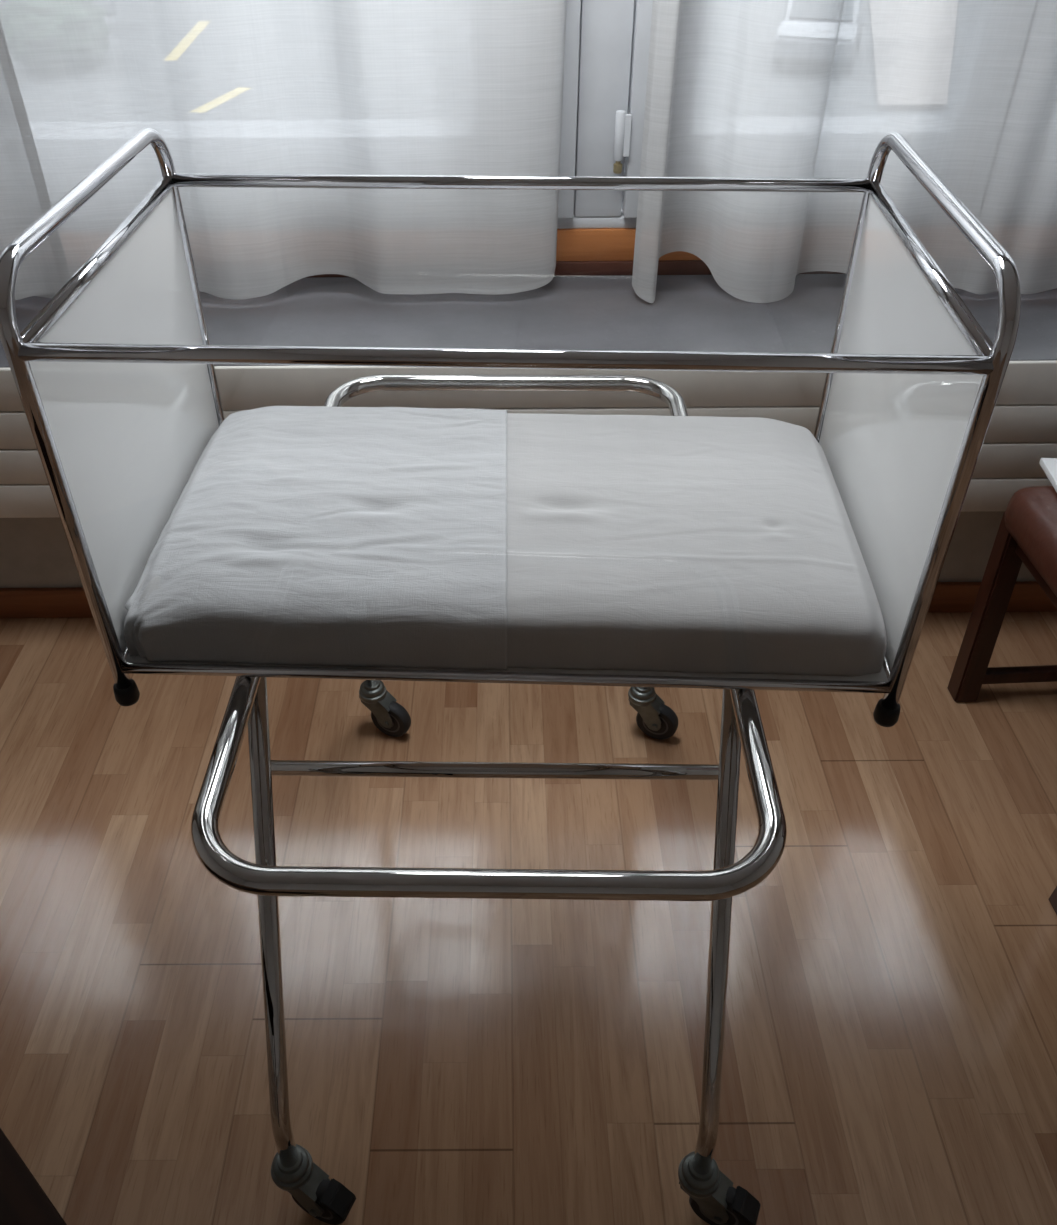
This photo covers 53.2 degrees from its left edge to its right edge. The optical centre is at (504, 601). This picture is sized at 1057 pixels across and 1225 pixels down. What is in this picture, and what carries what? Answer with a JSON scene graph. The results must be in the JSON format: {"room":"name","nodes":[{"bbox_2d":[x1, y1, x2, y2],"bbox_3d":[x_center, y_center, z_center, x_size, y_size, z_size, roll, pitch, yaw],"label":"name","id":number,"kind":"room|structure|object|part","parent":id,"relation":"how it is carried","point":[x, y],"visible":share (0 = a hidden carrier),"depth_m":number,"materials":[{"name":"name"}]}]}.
{"room":"hospital room","nodes":[
{"label":"hospital room","id":0,"kind":"room"},
{"bbox_2d":[0,228,1035,587],"bbox_3d":[0.001,-1.137,1.766,4.700,2.560,0.509,0,38,0],"label":"wall","id":1,"kind":"structure","parent":0,"point":[34,552],"depth_m":2.23,"materials":[{"name":"paint"}]},
{"bbox_2d":[0,30,70,299],"bbox_3d":[-1.330,-1.260,1.535,0.973,1.711,0.030,0,38,0],"label":"curtain","id":2,"kind":"object","parent":1,"relation":"hanging from","point":[24,196],"visible":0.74,"depth_m":1.96,"materials":[{"name":"fabric"}]},
{"bbox_2d":[0,0,566,299],"bbox_3d":[-0.428,-1.278,1.554,1.124,1.718,0.065,-2,39,-2],"label":"curtain","id":3,"kind":"object","parent":1,"relation":"hanging from","point":[349,87],"visible":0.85,"depth_m":1.89,"materials":[{"name":"fabric"}]},
{"bbox_2d":[0,581,1056,617],"bbox_3d":[0.009,-0.002,2.333,4.700,0.078,0.015,0,38,0],"label":"baseboard","id":4,"kind":"structure","parent":1,"relation":"attached to","point":[1027,596],"depth_m":2.33,"materials":[{"name":"brown wood"}]},
{"bbox_2d":[0,274,1056,367],"bbox_3d":[0.005,-0.556,2.068,3.900,0.025,0.458,0,38,0],"label":"window sill","id":5,"kind":"structure","parent":1,"relation":"attached to","point":[692,313],"depth_m":2.03,"materials":[{"name":"grey stone"}]},
{"bbox_2d":[0,360,1056,517],"bbox_3d":[0.007,-0.196,2.117,3.800,0.650,0.110,0,38,0],"label":"radiator","id":6,"kind":"object","parent":1,"relation":"attached to","point":[1022,428],"visible":0.21,"depth_m":1.92,"materials":[{"name":"white metal"}]},
{"bbox_3d":[0.007,-0.201,2.050,3.800,0.074,0.011,0,38,0],"label":"panel","id":7,"kind":"part","parent":6,"relation":"part of","materials":[{"name":"white ceramic"}]},
{"bbox_3d":[0.006,-0.387,1.902,3.800,0.084,0.011,0,38,0],"label":"panel","id":8,"kind":"part","parent":6,"relation":"part of","materials":[{"name":"white ceramic"}]},
{"bbox_3d":[0.006,-0.322,1.954,3.800,0.076,0.011,0,38,0],"label":"panel","id":9,"kind":"part","parent":6,"relation":"part of","materials":[{"name":"white ceramic"}]},
{"bbox_3d":[0.007,-0.261,2.002,3.800,0.074,0.011,0,38,0],"label":"panel","id":10,"kind":"part","parent":6,"relation":"part of","materials":[{"name":"white ceramic"}]},
{"bbox_2d":[557,0,652,228],"bbox_3d":[-0.001,-1.425,1.643,3.900,1.676,0.122,0,38,0],"label":"window","id":11,"kind":"structure","parent":1,"relation":"attached to","point":[607,42],"depth_m":1.99,"materials":[{"name":"white paint"}]},
{"bbox_2d":[632,0,1056,302],"bbox_3d":[1.075,-1.301,1.577,1.658,1.731,0.117,0,38,0],"label":"curtain","id":12,"kind":"object","parent":1,"relation":"hanging from","point":[735,88],"visible":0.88,"depth_m":1.91,"materials":[{"name":"fabric"}]},
{"bbox_2d":[0,612,1056,1224],"bbox_3d":[0.013,1.160,1.029,4.900,0.120,4.520,0,38,0],"label":"floor","id":13,"kind":"structure","parent":0,"point":[890,1047],"depth_m":1.67,"materials":[{"name":"brown wood"}]},
{"bbox_2d":[0,1128,66,1224],"bbox_3d":[-0.639,0.803,1.027,0.680,0.450,0.470,30,48,33],"label":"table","id":14,"kind":"object","parent":13,"relation":"on","point":[23,1201],"visible":1,"depth_m":0.98,"materials":[{"name":"brown wood"}]},
{"bbox_2d":[191,374,786,1224],"bbox_3d":[0.021,0.234,1.501,0.620,0.744,0.962,0,38,1],"label":"trolley","id":15,"kind":"object","parent":13,"relation":"on","point":[713,1198],"visible":0.84,"depth_m":1.18,"materials":[{"name":"silver metal"}]},
{"bbox_3d":[-0.269,0.385,1.230,0.023,0.624,0.268,0,38,1],"label":"leg","id":16,"kind":"part","parent":15,"relation":"part of","materials":[{"name":"silver metal"}]},
{"bbox_3d":[-0.260,0.730,1.342,0.063,0.022,0.034,15,41,19],"label":"fork crown","id":17,"kind":"part","parent":15,"relation":"part of","materials":[{"name":"grey metal"}]},
{"bbox_3d":[-0.257,-0.005,1.721,0.023,0.624,0.268,0,38,1],"label":"leg","id":18,"kind":"part","parent":15,"relation":"part of","materials":[{"name":"silver metal"}]},
{"bbox_3d":[-0.243,0.187,2.025,0.063,0.022,0.034,15,41,19],"label":"fork crown","id":19,"kind":"part","parent":15,"relation":"part of","materials":[{"name":"grey metal"}]},
{"bbox_3d":[-0.008,-0.048,1.278,0.543,0.025,0.962,0,38,1],"label":"handle","id":20,"kind":"part","parent":15,"relation":"part of","materials":[{"name":"silver metal"}]},
{"bbox_2d":[0,128,1020,726],"bbox_3d":[0.005,-0.209,1.142,0.825,0.476,0.468,1,39,2],"label":"bassinet","id":21,"kind":"object","parent":15,"relation":"on","point":[115,378],"visible":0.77,"depth_m":1.07,"materials":[{"name":"silver metal"}]},
{"bbox_3d":[-0.398,-0.348,1.054,0.014,0.020,0.443,1,39,2],"label":"rail","id":22,"kind":"part","parent":21,"relation":"part of","materials":[{"name":"silver metal"}]},
{"bbox_3d":[-0.396,-0.225,1.152,0.019,0.458,0.461,1,39,2],"label":"frame","id":23,"kind":"part","parent":21,"relation":"part of","materials":[{"name":"silver metal"}]},
{"bbox_3d":[-0.396,-0.209,1.165,0.004,0.352,0.431,1,39,2],"label":"panel","id":24,"kind":"part","parent":21,"relation":"part of","materials":[{"name":"white laminate"}]},
{"bbox_3d":[-0.393,-0.068,1.277,0.012,0.012,0.443,1,39,2],"label":"rail","id":25,"kind":"part","parent":21,"relation":"part of","materials":[{"name":"silver metal"}]},
{"bbox_3d":[-0.006,-0.199,0.867,0.806,0.016,0.016,1,39,2],"label":"rail","id":26,"kind":"part","parent":21,"relation":"part of","materials":[{"name":"silver metal"}]},
{"bbox_3d":[-0.004,0.079,1.088,0.800,0.012,0.012,1,39,2],"label":"rail","id":27,"kind":"part","parent":21,"relation":"part of","materials":[{"name":"silver metal"}]},
{"bbox_3d":[0.006,-0.059,1.262,0.792,0.007,0.437,1,39,2],"label":"panel","id":28,"kind":"part","parent":21,"relation":"part of","materials":[{"name":"silver metal"}]},
{"bbox_2d":[136,413,886,675],"bbox_3d":[0.005,-0.098,1.230,0.784,0.092,0.423,1,39,2],"label":"mattress","id":29,"kind":"object","parent":21,"relation":"in","point":[687,544],"visible":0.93,"depth_m":1.12,"materials":[{"name":"white fabric"}]},
{"bbox_2d":[124,406,506,669],"bbox_3d":[-0.189,-0.104,1.236,0.402,0.097,0.433,1,39,2],"label":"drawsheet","id":30,"kind":"object","parent":29,"relation":"on","point":[297,535],"visible":1,"depth_m":1.12,"materials":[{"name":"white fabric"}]},
{"bbox_3d":[0.014,-0.479,1.210,0.806,0.015,0.015,1,39,2],"label":"rail","id":31,"kind":"part","parent":21,"relation":"part of","materials":[{"name":"silver metal"}]},
{"bbox_3d":[0.406,-0.050,1.246,0.012,0.012,0.443,1,39,2],"label":"rail","id":32,"kind":"part","parent":21,"relation":"part of","materials":[{"name":"silver metal"}]},
{"bbox_3d":[0.406,-0.191,1.133,0.004,0.352,0.431,1,39,2],"label":"panel","id":33,"kind":"part","parent":21,"relation":"part of","materials":[{"name":"white laminate"}]},
{"bbox_3d":[0.406,-0.207,1.121,0.019,0.458,0.461,1,39,2],"label":"frame","id":34,"kind":"part","parent":21,"relation":"part of","materials":[{"name":"silver metal"}]},
{"bbox_3d":[0.406,-0.330,1.023,0.014,0.020,0.443,1,39,2],"label":"rail","id":35,"kind":"part","parent":21,"relation":"part of","materials":[{"name":"silver metal"}]},
{"bbox_3d":[0.271,0.190,2.015,0.063,0.022,0.034,15,41,19],"label":"fork crown","id":36,"kind":"part","parent":15,"relation":"part of","materials":[{"name":"grey metal"}]},
{"bbox_3d":[0.254,0.734,1.332,0.063,0.022,0.034,15,41,19],"label":"fork crown","id":37,"kind":"part","parent":15,"relation":"part of","materials":[{"name":"grey metal"}]},
{"bbox_3d":[0.245,0.389,1.220,0.023,0.624,0.268,0,38,1],"label":"leg","id":38,"kind":"part","parent":15,"relation":"part of","materials":[{"name":"silver metal"}]},
{"bbox_2d":[947,486,1056,913],"bbox_3d":[1.187,-0.014,1.656,0.596,0.923,0.575,-2,39,-2],"label":"chair","id":39,"kind":"object","parent":13,"relation":"on","point":[1027,531],"visible":1,"depth_m":1.93,"materials":[{"name":"brown wood"}]},
{"bbox_3d":[0.920,0.019,2.005,0.057,0.440,0.046,-2,39,-2],"label":"leg","id":40,"kind":"part","parent":39,"relation":"part of","materials":[{"name":"brown wood"}]},
{"bbox_3d":[1.151,-0.006,1.660,0.515,0.096,0.575,-2,39,-2],"label":"seat","id":41,"kind":"part","parent":39,"relation":"part of","materials":[{"name":"brown leather"}]},
{"bbox_3d":[1.153,0.041,1.698,0.460,0.035,0.515,-2,39,-2],"label":"seat frame","id":42,"kind":"part","parent":39,"relation":"part of","materials":[{"name":"brown wood"}]},
{"bbox_2d":[1039,458,1056,491],"bbox_3d":[1.091,-0.177,1.783,0.300,0.012,0.210,3,39,4],"label":"booklet","id":43,"kind":"object","parent":39,"relation":"on","point":[1049,465],"visible":1,"depth_m":1.85,"materials":[{"name":"white paper"}]},
{"bbox_3d":[0.930,0.342,1.600,0.055,0.440,0.061,-2,39,-2],"label":"leg","id":44,"kind":"part","parent":39,"relation":"part of","materials":[{"name":"brown wood"}]}
]}

